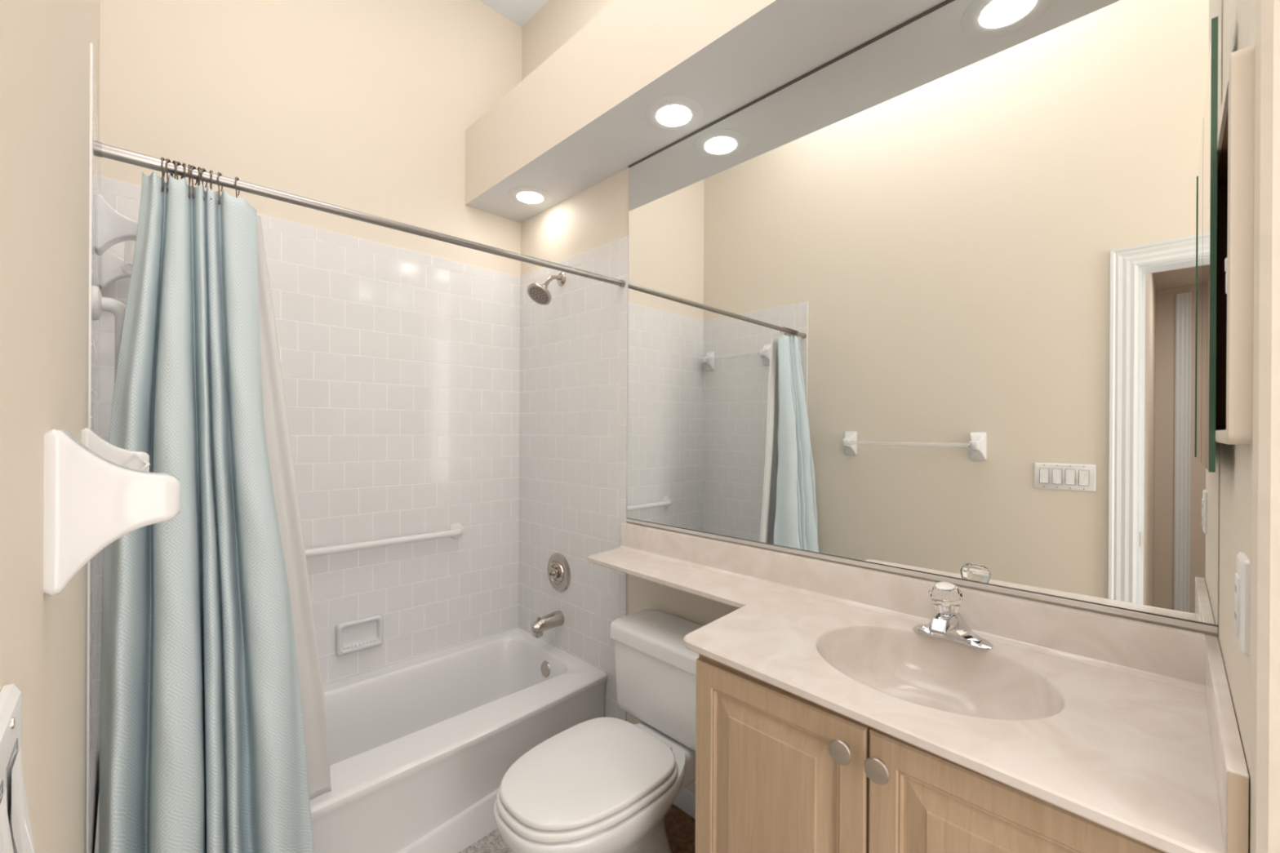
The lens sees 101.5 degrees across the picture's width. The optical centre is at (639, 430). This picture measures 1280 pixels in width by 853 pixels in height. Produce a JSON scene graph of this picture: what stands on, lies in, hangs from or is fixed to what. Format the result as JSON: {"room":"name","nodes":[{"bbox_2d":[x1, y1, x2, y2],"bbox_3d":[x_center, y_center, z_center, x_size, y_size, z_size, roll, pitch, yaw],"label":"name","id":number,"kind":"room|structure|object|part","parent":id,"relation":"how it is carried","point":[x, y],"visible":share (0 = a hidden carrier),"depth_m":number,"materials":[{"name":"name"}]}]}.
{"room":"bathroom","nodes":[
{"label":"bathroom","id":0,"kind":"room"},
{"bbox_2d":[0,0,100,852],"bbox_3d":[-0.427,-0.358,0.282,0.123,3.511,3.804,0,0,-44],"label":"wall","id":1,"kind":"structure","parent":0,"point":[50,171],"depth_m":0.43,"materials":[{"name":"beige paint"}]},
{"bbox_2d":[0,683,35,852],"bbox_3d":[-0.283,0.159,0.230,0.013,0.123,0.107,0,0,-44],"label":"switch plate","id":2,"kind":"object","parent":1,"relation":"attached to","point":[15,832],"visible":1,"depth_m":0.22,"materials":[{"name":"white plastic"}]},
{"bbox_3d":[-0.269,0.196,0.210,0.006,0.116,0.215,0,0,-44],"label":"plate","id":3,"kind":"part","parent":2,"relation":"part of","materials":[{"name":"white plastic"}]},
{"bbox_3d":[-1.457,0.316,1.394,0.770,2.151,0.005,0,0,45],"label":"panel","id":4,"kind":"part","parent":1,"relation":"part of","materials":[{"name":"white tile"}]},
{"bbox_2d":[92,284,126,383],"bbox_3d":[-1.199,-0.104,1.190,0.066,0.440,0.078,0,0,-44],"label":"grab bar","id":5,"kind":"object","parent":1,"relation":"attached to","point":[100,304],"visible":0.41,"depth_m":1.18,"materials":[{"name":"white"}]},
{"bbox_2d":[43,427,180,595],"bbox_3d":[-0.696,0.066,0.696,0.091,0.136,0.707,0,0,-44],"label":"towel bar","id":6,"kind":"object","parent":1,"relation":"attached to","point":[97,492],"visible":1,"depth_m":0.44,"materials":[{"name":"white ceramic"}]},
{"bbox_3d":[-0.922,0.064,0.920,0.084,0.136,0.072,0,0,-44],"label":"post","id":7,"kind":"part","parent":6,"relation":"part of","materials":[{"name":"white ceramic"}]},
{"bbox_2d":[119,453,150,471],"bbox_3d":[-0.891,0.060,0.921,0.041,0.041,0.004,0,0,-44],"label":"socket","id":8,"kind":"object","parent":6,"relation":"attached to","point":[137,461],"depth_m":0.92,"materials":[{"name":"white ceramic"}]},
{"bbox_2d":[94,193,137,290],"bbox_3d":[-1.475,-0.505,1.480,0.090,0.136,0.548,0,0,-44],"label":"towel bar","id":9,"kind":"object","parent":1,"relation":"attached to","point":[112,228],"visible":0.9,"depth_m":1.30,"materials":[{"name":"white ceramic"}]},
{"bbox_3d":[-1.644,-0.506,1.648,0.084,0.136,0.072,0,0,-44],"label":"post","id":10,"kind":"part","parent":9,"relation":"part of","materials":[{"name":"white ceramic"}]},
{"bbox_3d":[-1.306,-0.504,1.312,0.084,0.136,0.072,0,0,-44],"label":"post","id":11,"kind":"part","parent":9,"relation":"part of","materials":[{"name":"white ceramic"}]},
{"bbox_2d":[120,262,132,275],"bbox_3d":[-1.613,-0.510,1.649,0.041,0.041,0.004,0,0,-44],"label":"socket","id":12,"kind":"object","parent":9,"relation":"attached to","point":[126,268],"depth_m":1.64,"materials":[{"name":"white ceramic"}]},
{"bbox_2d":[97,0,521,812],"bbox_3d":[-1.212,-0.364,2.257,1.770,3.511,0.126,0,0,-44],"label":"wall","id":13,"kind":"structure","parent":0,"point":[399,351],"depth_m":2.23,"materials":[{"name":"white tile"}]},
{"bbox_2d":[336,613,382,655],"bbox_3d":[-1.172,0.858,2.191,0.180,0.132,0.036,0,0,-44],"label":"soap dish","id":14,"kind":"object","parent":13,"relation":"attached to","point":[356,635],"visible":1,"depth_m":2.19,"materials":[{"name":"white ceramic"}]},
{"bbox_2d":[341,640,380,653],"bbox_3d":[-1.171,0.906,2.190,0.148,0.015,0.032,0,0,-44],"label":"tray","id":15,"kind":"object","parent":14,"relation":"on","point":[353,646],"depth_m":2.18,"materials":[{"name":"white ceramic"}]},
{"bbox_2d":[304,522,464,557],"bbox_3d":[-1.141,0.479,2.200,0.875,0.078,0.064,0,0,-44],"label":"grab bar","id":16,"kind":"object","parent":13,"relation":"attached to","point":[456,530],"visible":0.5,"depth_m":2.22,"materials":[{"name":"white"}]},
{"bbox_2d":[478,0,549,27],"bbox_3d":[0.120,-2.161,0.910,1.770,0.100,3.950,0,0,-44],"label":"ceiling","id":17,"kind":"structure","parent":0,"point":[519,12],"depth_m":2.62,"materials":[{"name":"white paint"}]},
{"bbox_2d":[458,804,695,852],"bbox_3d":[0.106,1.424,0.884,2.000,0.052,4.000,0,0,-44],"label":"floor","id":18,"kind":"structure","parent":0,"point":[680,827],"depth_m":1.79,"materials":[{"name":"grey tile"}]},
{"bbox_2d":[94,626,607,852],"bbox_3d":[-0.914,1.212,1.934,1.520,0.363,0.765,0,0,-44],"label":"bathtub","id":19,"kind":"object","parent":18,"relation":"on","point":[421,748],"visible":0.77,"depth_m":1.91,"materials":[{"name":"white ceramic"}]},
{"bbox_3d":[-0.437,1.107,2.423,0.020,0.072,0.072,0,0,-44],"label":"overflow plate","id":20,"kind":"part","parent":19,"relation":"part of","materials":[{"name":"silver metal"}]},
{"bbox_2d":[493,608,702,852],"bbox_3d":[-0.068,1.045,1.596,0.769,0.708,0.518,0,0,-44],"label":"toilet","id":21,"kind":"object","parent":18,"relation":"on","point":[605,784],"visible":0.87,"depth_m":1.53,"materials":[{"name":"white porcelain"},{"name":"white plastic"}]},
{"bbox_3d":[-0.155,1.000,1.510,0.511,0.020,0.394,0,0,-44],"label":"seat","id":22,"kind":"part","parent":21,"relation":"part of","materials":[{"name":"white plastic"}]},
{"bbox_3d":[-0.154,0.976,1.511,0.496,0.021,0.382,0,0,-44],"label":"seat lid","id":23,"kind":"part","parent":21,"relation":"part of","materials":[{"name":"white plastic"}]},
{"bbox_3d":[0.135,0.884,1.795,0.202,0.260,0.492,0,0,-44],"label":"tank","id":24,"kind":"part","parent":21,"relation":"part of","materials":[{"name":"white ceramic"}]},
{"bbox_3d":[0.132,0.722,1.791,0.214,0.062,0.518,0,0,-44],"label":"tank lid","id":25,"kind":"part","parent":21,"relation":"part of","materials":[{"name":"white ceramic"}]},
{"bbox_2d":[694,653,1165,852],"bbox_3d":[0.594,0.955,1.079,0.574,0.895,0.824,0,0,-44],"label":"vanity cabinet","id":26,"kind":"object","parent":18,"relation":"on","point":[778,770],"visible":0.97,"depth_m":0.96,"materials":[{"name":"brown wood"}]},
{"bbox_3d":[0.265,0.895,1.060,0.020,0.742,0.386,0,0,-44],"label":"door","id":27,"kind":"part","parent":26,"relation":"part of","materials":[{"name":"brown wood"}]},
{"bbox_3d":[0.427,0.955,0.921,0.019,0.895,0.818,0,0,-44],"label":"frame","id":28,"kind":"part","parent":26,"relation":"part of","materials":[{"name":"brown wood"}]},
{"bbox_3d":[0.360,0.571,0.932,0.027,0.042,0.042,0,0,-44],"label":"knob","id":29,"kind":"part","parent":26,"relation":"part of","materials":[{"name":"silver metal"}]},
{"bbox_3d":[0.404,0.574,0.886,0.027,0.042,0.042,0,0,-44],"label":"knob","id":30,"kind":"part","parent":26,"relation":"part of","materials":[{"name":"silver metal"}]},
{"bbox_2d":[587,522,1248,852],"bbox_3d":[0.300,0.505,1.372,0.581,0.243,1.658,0,0,-44],"label":"countertop","id":31,"kind":"structure","parent":26,"relation":"on","point":[1127,727],"depth_m":1.05,"materials":[{"name":"beige stone"}]},
{"bbox_2d":[815,625,1066,720],"bbox_3d":[0.597,0.558,1.091,0.384,0.142,0.456,0,0,-44],"label":"sink","id":32,"kind":"object","parent":31,"relation":"in","point":[950,680],"depth_m":1.19,"materials":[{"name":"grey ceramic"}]},
{"bbox_2d":[912,581,993,648],"bbox_3d":[0.704,0.418,1.201,0.134,0.137,0.162,0,0,-44],"label":"bathroom faucet","id":33,"kind":"object","parent":31,"relation":"on","point":[946,597],"visible":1,"depth_m":1.18,"materials":[{"name":"silver metal"}]},
{"bbox_3d":[0.696,0.442,1.193,0.112,0.040,0.043,0,0,-44],"label":"spout","id":34,"kind":"part","parent":33,"relation":"part of","materials":[{"name":"silver metal"}]},
{"bbox_3d":[0.700,0.388,1.196,0.066,0.075,0.067,0,0,-44],"label":"handle","id":35,"kind":"part","parent":33,"relation":"part of","materials":[{"name":"clear glass"}]},
{"bbox_3d":[0.733,0.481,1.230,0.053,0.013,0.162,0,0,-44],"label":"plate","id":36,"kind":"part","parent":33,"relation":"part of","materials":[{"name":"silver metal"}]},
{"bbox_3d":[0.543,0.896,0.776,0.020,0.742,0.400,0,0,-44],"label":"door","id":37,"kind":"part","parent":26,"relation":"part of","materials":[{"name":"brown wood"}]},
{"bbox_2d":[464,0,946,222],"bbox_3d":[0.128,-1.264,1.758,0.311,0.359,2.468,0,0,-44],"label":"soffit","id":38,"kind":"structure","parent":0,"point":[577,121],"depth_m":1.73,"materials":[{"name":"beige paint"}]},
{"bbox_2d":[507,186,551,206],"bbox_3d":[-0.511,-1.081,2.434,0.202,0.014,0.202,0,0,-44],"label":"recessed light","id":39,"kind":"object","parent":38,"relation":"in","point":[527,196],"visible":1,"depth_m":2.41,"materials":[{"name":"white glass"}]},
{"bbox_2d":[644,95,703,131],"bbox_3d":[0.116,-1.077,1.794,0.202,0.014,0.202,0,0,-44],"label":"recessed light","id":40,"kind":"object","parent":38,"relation":"in","point":[673,112],"visible":1,"depth_m":1.77,"materials":[{"name":"white glass"}]},
{"bbox_2d":[518,0,1222,793],"bbox_3d":[0.357,-0.355,1.823,0.127,3.511,2.704,0,0,-44],"label":"wall","id":41,"kind":"structure","parent":0,"point":[573,384],"depth_m":2.38,"materials":[{"name":"white tile"}]},
{"bbox_2d":[93,140,625,287],"bbox_3d":[-0.613,-0.602,1.637,1.520,0.046,0.030,0,0,-44],"label":"shower rod","id":42,"kind":"object","parent":41,"relation":"attached to","point":[100,149],"visible":0.98,"depth_m":1.39,"materials":[{"name":"grey metal"}]},
{"bbox_2d":[160,157,164,191],"bbox_3d":[-1.078,-0.576,1.181,0.006,0.079,0.042,0,0,-37],"label":"curtain hook","id":43,"kind":"object","parent":42,"relation":"hanging from","point":[162,158],"visible":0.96,"depth_m":1.17,"materials":[{"name":"brown metal"}]},
{"bbox_2d":[165,158,171,192],"bbox_3d":[-1.071,-0.576,1.187,0.006,0.079,0.042,0,0,-30],"label":"curtain hook","id":44,"kind":"object","parent":42,"relation":"hanging from","point":[167,159],"visible":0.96,"depth_m":1.18,"materials":[{"name":"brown metal"}]},
{"bbox_2d":[171,160,176,178],"bbox_3d":[-1.064,-0.576,1.194,0.042,0.079,0.006,0,0,39],"label":"curtain hook","id":45,"kind":"object","parent":42,"relation":"hanging from","point":[174,161],"visible":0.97,"depth_m":1.18,"materials":[{"name":"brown metal"}]},
{"bbox_2d":[176,161,182,179],"bbox_3d":[-1.058,-0.576,1.200,0.006,0.079,0.042,0,0,-27],"label":"curtain hook","id":46,"kind":"object","parent":42,"relation":"hanging from","point":[177,162],"visible":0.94,"depth_m":1.19,"materials":[{"name":"brown metal"}]},
{"bbox_2d":[182,163,186,178],"bbox_3d":[-1.052,-0.576,1.206,0.042,0.079,0.006,0,0,44],"label":"curtain hook","id":47,"kind":"object","parent":42,"relation":"hanging from","point":[183,164],"visible":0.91,"depth_m":1.19,"materials":[{"name":"brown metal"}]},
{"bbox_2d":[187,164,191,198],"bbox_3d":[-1.045,-0.576,1.212,0.006,0.079,0.042,0,0,-39],"label":"curtain hook","id":48,"kind":"object","parent":42,"relation":"hanging from","point":[188,165],"visible":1,"depth_m":1.20,"materials":[{"name":"brown metal"}]},
{"bbox_2d":[191,165,197,199],"bbox_3d":[-1.040,-0.576,1.218,0.006,0.079,0.042,0,0,-26],"label":"curtain hook","id":49,"kind":"object","parent":42,"relation":"hanging from","point":[192,166],"visible":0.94,"depth_m":1.21,"materials":[{"name":"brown metal"}]},
{"bbox_2d":[197,166,200,186],"bbox_3d":[-1.033,-0.576,1.224,0.006,0.079,0.042,0,0,-45],"label":"curtain hook","id":50,"kind":"object","parent":42,"relation":"hanging from","point":[198,167],"visible":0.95,"depth_m":1.21,"materials":[{"name":"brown metal"}]},
{"bbox_2d":[200,168,207,201],"bbox_3d":[-1.027,-0.576,1.231,0.006,0.079,0.042,0,0,-26],"label":"curtain hook","id":51,"kind":"object","parent":42,"relation":"hanging from","point":[202,169],"visible":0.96,"depth_m":1.22,"materials":[{"name":"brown metal"}]},
{"bbox_2d":[209,169,213,199],"bbox_3d":[-1.018,-0.576,1.240,0.006,0.079,0.042,0,0,-42],"label":"curtain hook","id":52,"kind":"object","parent":42,"relation":"hanging from","point":[211,171],"visible":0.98,"depth_m":1.23,"materials":[{"name":"brown metal"}]},
{"bbox_2d":[98,170,314,852],"bbox_3d":[-0.939,0.392,1.190,0.410,1.934,0.221,0,0,-44],"label":"shower curtain","id":53,"kind":"object","parent":52,"relation":"hanging from","point":[202,742],"visible":0.99,"depth_m":1.17,"materials":[{"name":"teal fabric"}]},
{"bbox_2d":[256,214,331,800],"bbox_3d":[-0.992,0.238,1.348,0.364,1.579,0.062,0,0,-44],"label":"curtain liner","id":54,"kind":"object","parent":52,"relation":"hanging from","point":[275,414],"visible":0.12,"depth_m":1.39,"materials":[{"name":"white plastic"}]},
{"bbox_2d":[217,172,222,204],"bbox_3d":[-1.006,-0.576,1.251,0.006,0.079,0.042,0,0,-27],"label":"curtain hook","id":55,"kind":"object","parent":42,"relation":"hanging from","point":[218,173],"visible":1,"depth_m":1.24,"materials":[{"name":"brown metal"}]},
{"bbox_2d":[235,177,239,197],"bbox_3d":[-0.982,-0.577,1.274,0.006,0.079,0.042,0,0,-28],"label":"curtain hook","id":56,"kind":"object","parent":42,"relation":"hanging from","point":[236,178],"visible":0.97,"depth_m":1.26,"materials":[{"name":"brown metal"}]},
{"bbox_2d":[527,271,565,305],"bbox_3d":[-0.430,-0.663,2.408,0.180,0.170,0.119,0,0,-44],"label":"showerhead","id":57,"kind":"object","parent":41,"relation":"attached to","point":[540,294],"visible":1,"depth_m":2.39,"materials":[{"name":"silver metal"}]},
{"bbox_3d":[-0.412,-0.691,2.436,0.097,0.073,0.019,0,0,-44],"label":"arm","id":58,"kind":"part","parent":57,"relation":"part of","materials":[{"name":"silver metal"}]},
{"bbox_2d":[530,609,564,638],"bbox_3d":[-0.435,0.899,2.423,0.155,0.091,0.070,0,0,-44],"label":"tub spout","id":59,"kind":"object","parent":41,"relation":"attached to","point":[555,619],"visible":1,"depth_m":2.40,"materials":[{"name":"silver metal"}]},
{"bbox_2d":[547,552,570,591],"bbox_3d":[-0.402,0.674,2.465,0.051,0.180,0.180,0,0,-44],"label":"shower valve","id":60,"kind":"object","parent":41,"relation":"attached to","point":[558,568],"visible":1,"depth_m":2.45,"materials":[{"name":"silver metal"}]},
{"bbox_3d":[-0.406,0.674,2.462,0.036,0.052,0.052,0,0,-44],"label":"stem","id":61,"kind":"part","parent":60,"relation":"part of","materials":[{"name":"silver metal"}]},
{"bbox_3d":[-0.361,0.321,2.466,0.006,2.151,0.775,0,0,-44],"label":"panel","id":62,"kind":"part","parent":41,"relation":"part of","materials":[{"name":"white tile"}]},
{"bbox_2d":[672,786,695,818],"bbox_3d":[0.216,1.357,1.869,0.012,0.085,0.792,0,0,-44],"label":"baseboard","id":63,"kind":"structure","parent":41,"relation":"attached to","point":[685,800],"depth_m":1.91,"materials":[{"name":"white paint"}]},
{"bbox_2d":[617,522,1204,693],"bbox_3d":[0.493,0.436,1.564,0.038,0.104,1.628,0,0,-44],"label":"backsplash","id":64,"kind":"structure","parent":41,"relation":"attached to","point":[1168,655],"depth_m":1.24,"materials":[{"name":"beige stone"}]},
{"bbox_2d":[626,0,1222,633],"bbox_3d":[0.522,-0.351,1.567,0.009,1.460,1.632,0,0,-44],"label":"wall mirror","id":65,"kind":"object","parent":41,"relation":"attached to","point":[926,302],"visible":1,"depth_m":1.29,"materials":[{"name":"white mirror"}]},
{"bbox_2d":[1218,0,1279,852],"bbox_3d":[1.356,-0.348,0.304,0.589,3.511,1.337,0,0,-44],"label":"wall","id":66,"kind":"structure","parent":0,"point":[1250,474],"depth_m":0.57,"materials":[{"name":"beige paint"}]},
{"bbox_2d":[1201,16,1254,472],"bbox_3d":[0.910,-0.270,0.760,0.562,0.664,0.112,0,0,-44],"label":"medicine cabinet","id":67,"kind":"object","parent":66,"relation":"attached to","point":[1228,152],"visible":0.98,"depth_m":0.60,"materials":[{"name":"beige mirror"}]},
{"bbox_3d":[0.956,-0.270,0.878,0.331,0.664,0.005,0,0,-44],"label":"door","id":68,"kind":"part","parent":67,"relation":"part of","materials":[{"name":"white mirror"}]},
{"bbox_3d":[0.838,-0.271,0.764,0.004,0.664,0.007,0,0,-44],"label":"edge trim","id":69,"kind":"part","parent":67,"relation":"part of","materials":[{"name":"green glass"}]},
{"bbox_3d":[0.828,-0.209,0.737,0.412,0.453,0.019,0,0,-44],"label":"frame","id":70,"kind":"part","parent":67,"relation":"part of","materials":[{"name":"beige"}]},
{"bbox_2d":[1234,551,1249,656],"bbox_3d":[0.721,0.205,0.627,0.072,0.109,0.009,0,0,-44],"label":"outlet","id":71,"kind":"object","parent":66,"relation":"attached to","point":[1242,599],"visible":1,"depth_m":0.60,"materials":[{"name":"white plastic"}]}
]}

